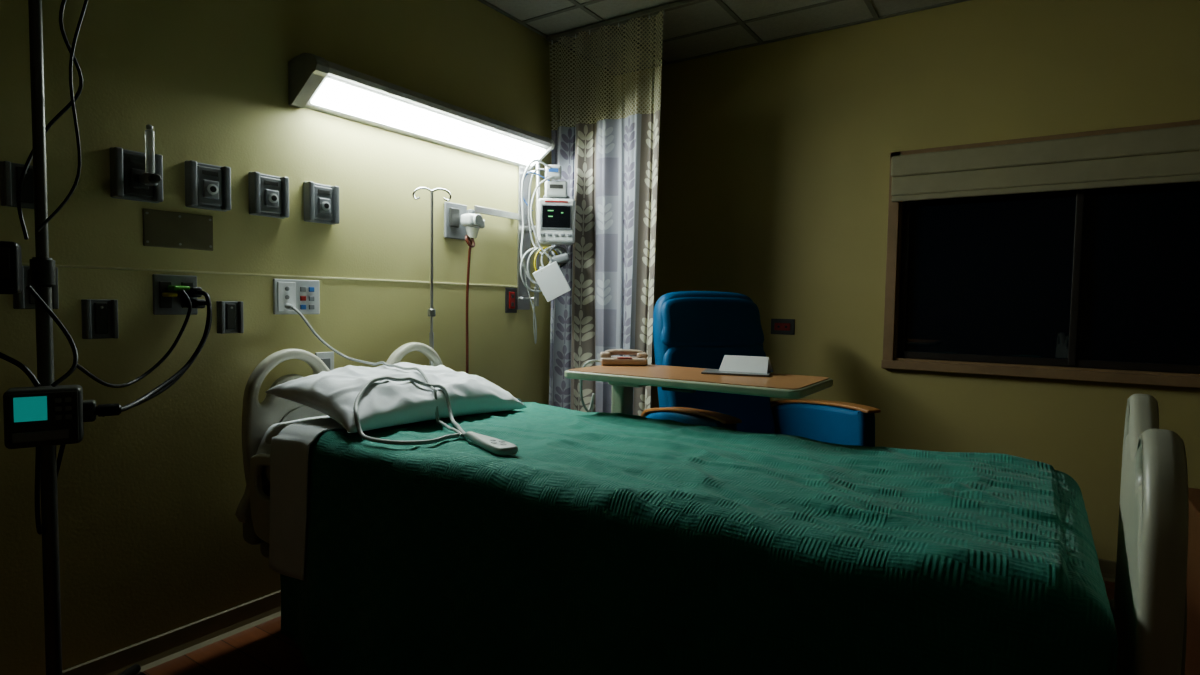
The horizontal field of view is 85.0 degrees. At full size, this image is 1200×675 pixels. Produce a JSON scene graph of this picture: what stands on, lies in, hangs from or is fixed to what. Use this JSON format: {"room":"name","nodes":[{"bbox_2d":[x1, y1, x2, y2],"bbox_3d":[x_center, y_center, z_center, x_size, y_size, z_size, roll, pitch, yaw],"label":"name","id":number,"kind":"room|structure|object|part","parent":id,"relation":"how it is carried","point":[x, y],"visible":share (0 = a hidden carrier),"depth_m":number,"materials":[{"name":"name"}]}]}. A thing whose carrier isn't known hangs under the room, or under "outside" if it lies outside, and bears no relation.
{"room":"hospital room","nodes":[
{"label":"hospital room","id":0,"kind":"room"},
{"bbox_2d":[0,0,613,674],"bbox_3d":[-1.357,-0.285,2.287,0.100,2.690,5.000,3,4,34],"label":"wall","id":1,"kind":"structure","parent":0,"point":[152,543],"depth_m":2.25,"materials":[{"name":"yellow paint"}]},
{"bbox_2d":[0,161,33,208],"bbox_3d":[-1.590,-0.419,1.811,0.026,0.120,0.100,3,4,34],"label":"wall bracket","id":2,"kind":"object","parent":1,"relation":"attached to","point":[10,172],"visible":0.56,"depth_m":1.79,"materials":[{"name":"grey plastic"}]},
{"bbox_3d":[-1.609,-0.418,1.778,0.020,0.120,0.014,3,4,34],"label":"rail","id":3,"kind":"part","parent":2,"relation":"part of","materials":[{"name":"grey plastic"}]},
{"bbox_2d":[13,266,58,308],"bbox_3d":[-1.583,-0.140,1.842,0.026,0.120,0.100,3,4,34],"label":"wall bracket","id":4,"kind":"object","parent":1,"relation":"attached to","point":[25,299],"visible":0.51,"depth_m":1.83,"materials":[{"name":"grey plastic"}]},
{"bbox_3d":[-1.602,-0.139,1.809,0.020,0.120,0.014,3,4,34],"label":"rail","id":5,"kind":"part","parent":4,"relation":"part of","materials":[{"name":"grey plastic"}]},
{"bbox_3d":[-1.560,-0.141,1.872,0.020,0.120,0.014,3,4,34],"label":"rail","id":6,"kind":"part","parent":4,"relation":"part of","materials":[{"name":"grey plastic"}]},
{"bbox_2d":[81,299,118,338],"bbox_3d":[-1.502,-0.056,1.972,0.026,0.118,0.090,3,4,34],"label":"wall bracket","id":7,"kind":"object","parent":1,"relation":"attached to","point":[99,316],"visible":1,"depth_m":1.97,"materials":[{"name":"grey plastic"}]},
{"bbox_3d":[-1.518,-0.054,1.942,0.020,0.118,0.013,3,4,34],"label":"rail","id":8,"kind":"part","parent":7,"relation":"part of","materials":[{"name":"grey plastic"}]},
{"bbox_3d":[-1.480,-0.057,1.998,0.020,0.118,0.013,3,4,34],"label":"rail","id":9,"kind":"part","parent":7,"relation":"part of","materials":[{"name":"grey plastic"}]},
{"bbox_2d":[109,124,162,202],"bbox_3d":[-1.392,-0.533,1.999,0.140,0.221,0.132,3,4,34],"label":"outlet","id":10,"kind":"object","parent":1,"relation":"attached to","point":[134,175],"visible":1,"depth_m":1.99,"materials":[{"name":"grey plastic"}]},
{"bbox_3d":[-1.459,-0.499,1.980,0.036,0.148,0.022,3,4,34],"label":"rail","id":11,"kind":"part","parent":10,"relation":"part of","materials":[{"name":"grey plastic"}]},
{"bbox_3d":[-1.444,-0.501,2.035,0.016,0.152,0.132,3,4,34],"label":"plate","id":12,"kind":"part","parent":10,"relation":"part of","materials":[{"name":"grey plastic"}]},
{"bbox_3d":[-1.342,-0.479,1.974,0.025,0.028,0.028,3,4,34],"label":"flow knob","id":13,"kind":"part","parent":10,"relation":"part of","materials":[{"name":"grey plastic"}]},
{"bbox_3d":[-1.399,-0.503,2.070,0.036,0.148,0.022,3,4,34],"label":"rail","id":14,"kind":"part","parent":10,"relation":"part of","materials":[{"name":"grey plastic"}]},
{"bbox_2d":[63,590,280,674],"bbox_3d":[-1.327,1.016,2.321,0.020,0.090,5.000,3,4,34],"label":"baseboard","id":15,"kind":"structure","parent":1,"relation":"attached to","point":[152,652],"depth_m":2.21,"materials":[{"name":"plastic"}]},
{"bbox_2d":[142,208,212,250],"bbox_3d":[-1.379,-0.351,2.148,0.010,0.118,0.210,3,4,34],"label":"blank wall plate","id":16,"kind":"object","parent":1,"relation":"attached to","point":[167,229],"visible":1,"depth_m":2.14,"materials":[{"name":"brown metal"}]},
{"bbox_2d":[152,274,205,314],"bbox_3d":[-1.360,-0.138,2.126,0.085,0.130,0.132,3,4,34],"label":"power outlet","id":17,"kind":"object","parent":1,"relation":"attached to","point":[168,298],"visible":0.97,"depth_m":2.13,"materials":[{"name":"grey plastic"}]},
{"bbox_2d":[76,290,211,416],"bbox_3d":[-1.324,0.027,1.915,0.138,0.341,0.473,1,3,2],"label":"power cords","id":18,"kind":"object","parent":17,"relation":"attached to","point":[168,383],"visible":0.86,"depth_m":2.01,"materials":[{"name":"black rubber"}]},
{"bbox_3d":[-1.364,0.001,1.911,0.064,0.287,0.421,1,3,7],"label":"cord","id":19,"kind":"part","parent":18,"relation":"part of","materials":[{"name":"black rubber"}]},
{"bbox_3d":[-1.277,0.025,1.915,0.069,0.336,0.476,1,3,-2],"label":"cord","id":20,"kind":"part","parent":18,"relation":"part of","materials":[{"name":"black rubber"}]},
{"bbox_2d":[159,281,171,307],"bbox_3d":[-1.403,-0.139,2.115,0.008,0.085,0.036,3,4,34],"label":"receptacle","id":21,"kind":"object","parent":17,"relation":"attached to","point":[164,302],"depth_m":2.11,"materials":[{"name":"grey plastic"}]},
{"bbox_2d":[181,282,193,307],"bbox_3d":[-1.367,-0.141,2.170,0.008,0.085,0.036,3,4,34],"label":"receptacle","id":22,"kind":"object","parent":17,"relation":"attached to","point":[191,284],"depth_m":2.16,"materials":[{"name":"grey plastic"}]},
{"bbox_2d":[185,160,230,211],"bbox_3d":[-1.312,-0.508,2.199,0.054,0.152,0.132,3,4,34],"label":"outlet","id":23,"kind":"object","parent":1,"relation":"attached to","point":[207,186],"visible":1,"depth_m":2.19,"materials":[{"name":"grey plastic"}]},
{"bbox_3d":[-1.342,-0.506,2.155,0.036,0.148,0.022,3,4,34],"label":"rail","id":24,"kind":"part","parent":23,"relation":"part of","materials":[{"name":"grey plastic"}]},
{"bbox_3d":[-1.282,-0.510,2.244,0.036,0.148,0.022,3,4,34],"label":"rail","id":25,"kind":"part","parent":23,"relation":"part of","materials":[{"name":"grey plastic"}]},
{"bbox_2d":[216,301,243,333],"bbox_3d":[-1.290,-0.071,2.289,0.026,0.112,0.085,3,4,34],"label":"wall bracket","id":26,"kind":"object","parent":1,"relation":"attached to","point":[230,317],"visible":1,"depth_m":2.28,"materials":[{"name":"grey plastic"}]},
{"bbox_3d":[-1.306,-0.069,2.261,0.020,0.112,0.012,3,4,34],"label":"rail","id":27,"kind":"part","parent":26,"relation":"part of","materials":[{"name":"grey plastic"}]},
{"bbox_3d":[-1.270,-0.072,2.314,0.020,0.112,0.012,3,4,34],"label":"rail","id":28,"kind":"part","parent":26,"relation":"part of","materials":[{"name":"grey plastic"}]},
{"bbox_2d":[248,172,288,218],"bbox_3d":[-1.195,-0.515,2.373,0.054,0.152,0.132,3,4,34],"label":"outlet","id":29,"kind":"object","parent":1,"relation":"attached to","point":[268,194],"visible":1,"depth_m":2.36,"materials":[{"name":"grey plastic"}]},
{"bbox_3d":[-1.226,-0.513,2.329,0.036,0.148,0.022,3,4,34],"label":"rail","id":30,"kind":"part","parent":29,"relation":"part of","materials":[{"name":"grey plastic"}]},
{"bbox_3d":[-1.166,-0.517,2.419,0.036,0.148,0.022,3,4,34],"label":"rail","id":31,"kind":"part","parent":29,"relation":"part of","materials":[{"name":"grey plastic"}]},
{"bbox_2d":[22,263,539,287],"bbox_3d":[-1.304,-0.224,2.277,0.004,0.007,4.900,3,4,34],"label":"trim","id":32,"kind":"structure","parent":1,"relation":"attached to","point":[28,264],"depth_m":2.34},
{"bbox_2d":[273,279,319,313],"bbox_3d":[-1.140,-0.154,2.487,0.051,0.132,0.185,3,4,34],"label":"panel","id":33,"kind":"object","parent":1,"relation":"attached to","point":[304,295],"depth_m":2.49,"materials":[{"name":"white plastic"}]},
{"bbox_2d":[303,181,339,224],"bbox_3d":[-1.079,-0.522,2.548,0.054,0.152,0.132,3,4,34],"label":"outlet","id":34,"kind":"object","parent":1,"relation":"attached to","point":[321,201],"visible":1,"depth_m":2.53,"materials":[{"name":"grey plastic"}]},
{"bbox_3d":[-1.110,-0.521,2.504,0.036,0.148,0.022,3,4,34],"label":"rail","id":35,"kind":"part","parent":34,"relation":"part of","materials":[{"name":"grey plastic"}]},
{"bbox_3d":[-1.050,-0.524,2.594,0.036,0.148,0.022,3,4,34],"label":"rail","id":36,"kind":"part","parent":34,"relation":"part of","materials":[{"name":"grey plastic"}]},
{"bbox_2d":[315,352,333,369],"bbox_3d":[-1.095,0.118,2.610,0.013,0.120,0.080,3,4,34],"label":"wall socket","id":37,"kind":"object","parent":1,"relation":"attached to","point":[327,358],"visible":0.44,"depth_m":2.61,"materials":[{"name":"plastic"}]},
{"bbox_2d":[321,358,329,368],"bbox_3d":[-1.092,0.118,2.608,0.006,0.070,0.040,3,4,34],"label":"receptacle","id":38,"kind":"object","parent":37,"relation":"attached to","point":[326,360],"depth_m":2.61,"materials":[{"name":"grey plastic"}]},
{"bbox_2d":[288,53,554,170],"bbox_3d":[-0.701,-0.974,2.969,0.180,0.172,1.390,3,4,34],"label":"wall lamp","id":39,"kind":"object","parent":1,"relation":"attached to","point":[316,83],"visible":0.95,"depth_m":2.75,"materials":[{"name":"white plastic"}]},
{"bbox_2d":[311,79,544,165],"bbox_3d":[-0.694,-0.945,2.989,0.105,0.074,1.290,3,4,34],"label":"diffuser","id":40,"kind":"object","parent":39,"relation":"attached to","point":[343,97],"depth_m":2.84,"materials":[{"name":"white plastic"}]},
{"bbox_2d":[474,205,521,220],"bbox_3d":[-0.529,-0.639,3.380,0.040,0.035,0.360,3,4,34],"label":"rail","id":41,"kind":"object","parent":1,"relation":"attached to","point":[478,209],"depth_m":3.35,"materials":[{"name":"white metal"}]},
{"bbox_2d":[505,287,516,312],"bbox_3d":[-0.474,-0.200,3.518,0.016,0.135,0.090,3,4,34],"label":"power outlet","id":42,"kind":"object","parent":1,"relation":"attached to","point":[510,293],"visible":1,"depth_m":3.51,"materials":[{"name":"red plastic"}]},
{"bbox_2d":[509,292,514,308],"bbox_3d":[-0.473,-0.200,3.516,0.008,0.090,0.045,3,4,34],"label":"receptacle","id":43,"kind":"object","parent":42,"relation":"attached to","point":[511,294],"depth_m":3.51,"materials":[{"name":"red plastic"}]},
{"bbox_2d":[517,159,574,343],"bbox_3d":[-0.290,-0.455,3.510,0.306,0.983,0.257,1,3,-4],"label":"monitor","id":44,"kind":"object","parent":1,"relation":"attached to","point":[555,212],"visible":1,"depth_m":3.43,"materials":[{"name":"plastic"}]},
{"bbox_3d":[-0.415,-0.553,3.584,0.012,0.800,0.100,3,4,34],"label":"wall plate","id":45,"kind":"part","parent":44,"relation":"part of","materials":[{"name":"metal"}]},
{"bbox_3d":[-0.332,-0.590,3.545,0.170,0.036,0.036,3,3,30],"label":"mount arm","id":46,"kind":"part","parent":44,"relation":"part of","materials":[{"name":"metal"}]},
{"bbox_3d":[-0.232,-0.745,3.487,0.140,0.020,0.030,1,3,-4],"label":"handle","id":47,"kind":"part","parent":44,"relation":"part of","materials":[{"name":"grey plastic"}]},
{"bbox_2d":[444,202,484,373],"bbox_3d":[-0.643,-0.149,3.166,0.126,0.990,0.185,3,4,34],"label":"suction regulator","id":48,"kind":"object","parent":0,"point":[460,223],"depth_m":3.14,"materials":[{"name":"white plastic"}]},
{"bbox_3d":[-0.697,-0.574,3.133,0.012,0.090,0.060,3,4,34],"label":"plate","id":49,"kind":"part","parent":48,"relation":"part of","materials":[{"name":"grey plastic"}]},
{"bbox_3d":[-0.696,-0.560,3.157,0.016,0.170,0.140,3,4,34],"label":"plate","id":50,"kind":"part","parent":48,"relation":"part of","materials":[{"name":"grey plastic"}]},
{"bbox_2d":[465,226,479,238],"bbox_3d":[-0.616,-0.506,3.160,0.070,0.055,0.070,3,4,34],"label":"plug","id":51,"kind":"object","parent":48,"relation":"on","point":[472,231],"depth_m":3.14,"materials":[{"name":"plastic"}]},
{"bbox_2d":[143,581,1114,674],"bbox_3d":[0.453,1.200,1.143,4.500,0.100,5.200,3,4,34],"label":"floor","id":52,"kind":"structure","parent":0,"point":[261,649],"depth_m":2.19,"materials":[{"name":"plastic"}]},
{"bbox_2d":[0,0,145,674],"bbox_3d":[-1.350,-0.134,1.559,0.613,2.465,0.666,3,4,34],"label":"stand","id":53,"kind":"object","parent":52,"relation":"on","point":[42,267],"visible":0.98,"depth_m":1.59,"materials":[{"name":"metal"}]},
{"bbox_2d":[0,241,22,293],"bbox_3d":[-1.374,-0.159,1.486,0.090,0.120,0.074,-1,4,-36],"label":"controller","id":54,"kind":"object","parent":53,"relation":"attached to","point":[10,252],"visible":1,"depth_m":1.48,"materials":[{"name":"black plastic"}]},
{"bbox_3d":[-1.353,-0.167,1.457,0.060,0.070,0.004,-1,4,-36],"label":"panel","id":55,"kind":"part","parent":54,"relation":"part of","materials":[{"name":"black plastic"}]},
{"bbox_2d":[3,384,120,448],"bbox_3d":[-1.284,0.184,1.575,0.215,0.135,0.109,-1,4,-36],"label":"pump","id":56,"kind":"object","parent":53,"relation":"attached to","point":[38,416],"visible":1,"depth_m":1.52,"materials":[{"name":"grey plastic"}]},
{"bbox_3d":[-1.286,0.187,1.514,0.126,0.120,0.006,-1,4,-36],"label":"panel","id":57,"kind":"part","parent":56,"relation":"part of","materials":[{"name":"grey plastic"}]},
{"bbox_3d":[-1.230,0.181,1.639,0.050,0.030,0.030,-1,4,-36],"label":"clamp knob","id":58,"kind":"part","parent":56,"relation":"part of","materials":[{"name":"black plastic"}]},
{"bbox_3d":[-1.389,0.993,1.818,0.028,0.061,0.333,1,3,-5],"label":"leg","id":59,"kind":"part","parent":53,"relation":"part of","materials":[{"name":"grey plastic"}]},
{"bbox_2d":[565,364,832,414],"bbox_3d":[0.342,0.606,2.424,0.890,0.950,0.450,3,4,33],"label":"table","id":60,"kind":"object","parent":52,"relation":"on","point":[622,379],"visible":0.47,"depth_m":2.27,"materials":[{"name":"brown wood"}]},
{"bbox_2d":[580,349,647,411],"bbox_3d":[0.052,0.303,2.724,0.276,0.515,0.155,1,3,-1],"label":"desk phone","id":61,"kind":"object","parent":60,"relation":"on","point":[606,358],"visible":0.91,"depth_m":2.66,"materials":[{"name":"beige plastic"}]},
{"bbox_3d":[-0.042,0.323,2.740,0.089,0.472,0.120,1,3,-1],"label":"cord","id":62,"kind":"part","parent":61,"relation":"part of","materials":[{"name":"beige plastic"}]},
{"bbox_3d":[0.270,0.178,2.244,0.120,0.012,0.030,3,4,33],"label":"release lever","id":63,"kind":"part","parent":60,"relation":"part of","materials":[{"name":"grey plastic"}]},
{"bbox_2d":[701,355,772,376],"bbox_3d":[0.515,0.100,2.435,0.247,0.063,0.200,2,3,17],"label":"folded card","id":64,"kind":"object","parent":60,"relation":"on","point":[731,364],"visible":1,"depth_m":2.42,"materials":[{"name":"white paper"}]},
{"bbox_2d":[235,187,1188,674],"bbox_3d":[0.047,0.253,1.927,2.552,1.697,0.960,3,4,34],"label":"hospital bed","id":65,"kind":"object","parent":52,"relation":"on","point":[1148,606],"visible":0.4,"depth_m":1.07,"materials":[{"name":"beige plastic"}]},
{"bbox_3d":[-0.888,0.540,2.022,0.682,0.298,0.026,3,4,34],"label":"head rail","id":66,"kind":"part","parent":65,"relation":"part of","materials":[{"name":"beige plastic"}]},
{"bbox_3d":[0.032,0.435,1.944,2.280,0.200,0.860,3,4,34],"label":"mattress","id":67,"kind":"part","parent":65,"relation":"part of","materials":[{"name":"white fabric"}]},
{"bbox_2d":[256,415,330,453],"bbox_3d":[-0.815,0.354,2.505,0.270,0.153,0.890,3,4,34],"label":"fitted sheet","id":68,"kind":"object","parent":65,"relation":"on","point":[264,448],"visible":0.07,"depth_m":2.21,"materials":[{"name":"white fabric"}]},
{"bbox_3d":[-0.938,0.398,2.589,0.012,0.352,0.720,3,4,34],"label":"headboard panel","id":69,"kind":"part","parent":65,"relation":"part of","materials":[{"name":"grey plastic"}]},
{"bbox_3d":[-0.958,0.339,2.600,0.045,0.618,0.960,3,4,34],"label":"headboard","id":70,"kind":"part","parent":65,"relation":"part of","materials":[{"name":"beige plastic"}]},
{"bbox_2d":[269,398,521,580],"bbox_3d":[-0.675,0.481,2.418,0.206,0.439,1.056,3,4,34],"label":"sheet","id":71,"kind":"object","parent":65,"relation":"on","point":[289,450],"visible":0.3,"depth_m":1.99,"materials":[{"name":"white fabric"}]},
{"bbox_3d":[-0.747,-0.052,2.906,0.013,1.180,0.013,3,4,34],"label":"rod","id":72,"kind":"part","parent":65,"relation":"part of","materials":[{"name":"metal"}]},
{"bbox_2d":[280,402,1117,674],"bbox_3d":[0.121,0.638,1.893,2.072,0.697,1.076,3,4,34],"label":"blanket","id":73,"kind":"object","parent":65,"relation":"on","point":[608,543],"visible":0.92,"depth_m":1.43,"materials":[{"name":"green fabric"}]},
{"bbox_2d":[265,362,526,432],"bbox_3d":[-0.706,0.188,2.359,0.505,0.179,0.751,3,4,37],"label":"pillow","id":74,"kind":"object","parent":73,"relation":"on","point":[386,403],"visible":0.92,"depth_m":2.17,"materials":[{"name":"fabric"}]},
{"bbox_2d":[291,307,517,455],"bbox_3d":[-0.643,0.100,2.108,0.350,0.380,1.176,-2,4,-40],"label":"remote control","id":75,"kind":"object","parent":73,"relation":"on","point":[494,445],"visible":1,"depth_m":1.95,"materials":[{"name":"white plastic"}]},
{"bbox_3d":[1.048,0.475,1.270,0.050,0.679,0.960,3,4,37],"label":"footboard","id":76,"kind":"part","parent":65,"relation":"part of","materials":[{"name":"beige plastic"}]},
{"bbox_3d":[1.073,0.519,1.255,0.012,0.393,0.720,3,4,37],"label":"footboard panel","id":77,"kind":"part","parent":65,"relation":"part of","materials":[{"name":"grey plastic"}]},
{"bbox_2d":[641,291,880,446],"bbox_3d":[0.660,0.426,2.912,0.795,1.269,0.827,0,3,-25],"label":"recliner chair","id":78,"kind":"object","parent":52,"relation":"on","point":[696,329],"visible":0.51,"depth_m":3.06,"materials":[{"name":"blue leather"}]},
{"bbox_3d":[0.352,0.610,2.735,0.085,0.647,0.648,0,3,-25],"label":"arm panel","id":79,"kind":"part","parent":78,"relation":"part of","materials":[{"name":"blue leather"}]},
{"bbox_3d":[0.996,0.604,3.033,0.085,0.647,0.648,0,3,-25],"label":"arm panel","id":80,"kind":"part","parent":78,"relation":"part of","materials":[{"name":"blue leather"}]},
{"bbox_2d":[1185,488,1199,674],"bbox_3d":[1.998,0.825,1.867,0.500,0.620,0.497,3,4,34],"label":"base cabinet","id":81,"kind":"object","parent":52,"relation":"on","point":[1192,662],"visible":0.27,"depth_m":2.00,"materials":[{"name":"brown wood"}]},
{"bbox_2d":[485,0,953,72],"bbox_3d":[0.496,-1.586,0.998,4.500,0.100,5.200,3,4,34],"label":"ceiling","id":82,"kind":"structure","parent":0,"point":[709,14],"depth_m":3.41,"materials":[{"name":"tile"}]},
{"bbox_2d":[547,0,708,41],"bbox_3d":[1.358,-1.584,2.568,3.960,0.024,0.030,3,4,34],"label":"track","id":83,"kind":"object","parent":82,"relation":"attached to","point":[682,3],"visible":1,"depth_m":3.37,"materials":[{"name":"silver metal"}]},
{"bbox_2d":[549,10,663,415],"bbox_3d":[0.002,-0.450,3.516,0.729,2.375,0.099,3,4,34],"label":"privacy curtain","id":84,"kind":"object","parent":83,"relation":"hanging from","point":[610,167],"visible":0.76,"depth_m":3.48,"materials":[{"name":"grey fabric"}]},
{"bbox_2d":[552,13,663,43],"bbox_3d":[0.026,-1.631,3.453,0.708,0.024,0.008,3,4,34],"label":"curtain hooks","id":85,"kind":"object","parent":83,"relation":"attached to","point":[663,13],"visible":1,"depth_m":3.50,"materials":[{"name":"plastic"}]},
{"bbox_2d":[478,0,969,74],"bbox_3d":[0.495,-1.532,1.001,4.300,0.008,5.000,3,4,34],"label":"grid","id":86,"kind":"object","parent":82,"relation":"attached to","point":[870,6],"depth_m":3.43,"materials":[{"name":"white metal"}]},
{"bbox_2d":[613,0,1199,560],"bbox_3d":[1.898,-0.282,3.208,4.500,2.690,0.140,3,4,34],"label":"wall","id":87,"kind":"structure","parent":0,"point":[774,170],"depth_m":3.39,"materials":[{"name":"paint"}]},
{"bbox_2d":[771,319,794,334],"bbox_3d":[1.031,-0.061,3.701,0.135,0.088,0.017,3,4,34],"label":"power outlet","id":88,"kind":"object","parent":87,"relation":"attached to","point":[778,326],"visible":1,"depth_m":3.70,"materials":[{"name":"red plastic"}]},
{"bbox_2d":[774,323,789,330],"bbox_3d":[1.030,-0.061,3.700,0.090,0.042,0.008,3,4,34],"label":"receptacle","id":89,"kind":"object","parent":88,"relation":"attached to","point":[777,326],"depth_m":3.70,"materials":[{"name":"red plastic"}]},
{"bbox_2d":[883,151,899,368],"bbox_3d":[1.502,-0.392,3.370,0.050,1.110,0.022,3,4,34],"label":"window frame","id":90,"kind":"structure","parent":87,"relation":"attached to","point":[893,207],"depth_m":3.37,"materials":[{"name":"brown wood"}]},
{"bbox_2d":[894,202,902,359],"bbox_3d":[1.566,-0.393,3.413,0.012,1.020,0.120,3,4,34],"label":"reveal","id":91,"kind":"object","parent":87,"relation":"attached to","point":[901,203],"visible":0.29,"depth_m":3.37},
{"bbox_2d":[881,358,1199,387],"bbox_3d":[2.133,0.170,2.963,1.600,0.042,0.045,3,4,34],"label":"sill","id":92,"kind":"structure","parent":87,"relation":"attached to","point":[1129,378],"depth_m":2.99,"materials":[{"name":"brown wood"}]},
{"bbox_2d":[890,120,1199,373],"bbox_3d":[2.180,-0.390,2.991,1.600,1.052,0.142,3,4,34],"label":"window","id":93,"kind":"structure","parent":87,"relation":"in","point":[1191,122],"depth_m":3.04,"materials":[{"name":"glass"}]},
{"bbox_3d":[1.583,-0.392,3.396,0.035,0.990,0.050,3,4,34],"label":"sash","id":94,"kind":"part","parent":93,"relation":"part of","materials":[{"name":"black metal"}]},
{"bbox_2d":[891,124,1199,201],"bbox_3d":[2.130,-0.768,2.887,1.570,0.228,0.052,3,4,34],"label":"window shade","id":95,"kind":"object","parent":93,"relation":"attached to","point":[1170,155],"visible":1,"depth_m":2.93,"materials":[{"name":"fabric"}]},
{"bbox_3d":[2.175,0.117,3.022,1.470,0.035,0.050,3,4,34],"label":"sash bottom","id":96,"kind":"part","parent":93,"relation":"part of","materials":[{"name":"brown wood"}]},
{"bbox_3d":[2.186,-0.362,3.003,1.450,0.970,0.006,3,4,34],"label":"glass","id":97,"kind":"part","parent":93,"relation":"part of","materials":[{"name":"black glass"}]},
{"bbox_3d":[2.177,-0.362,2.989,0.030,0.980,0.050,3,4,34],"label":"meeting rail","id":98,"kind":"part","parent":93,"relation":"part of","materials":[{"name":"black metal"}]},
{"bbox_2d":[1098,558,1115,582],"bbox_3d":[1.834,1.019,3.209,4.300,0.090,0.020,3,4,34],"label":"baseboard","id":99,"kind":"structure","parent":87,"relation":"attached to","point":[1107,567],"depth_m":2.92,"materials":[{"name":"plastic"}]}
]}

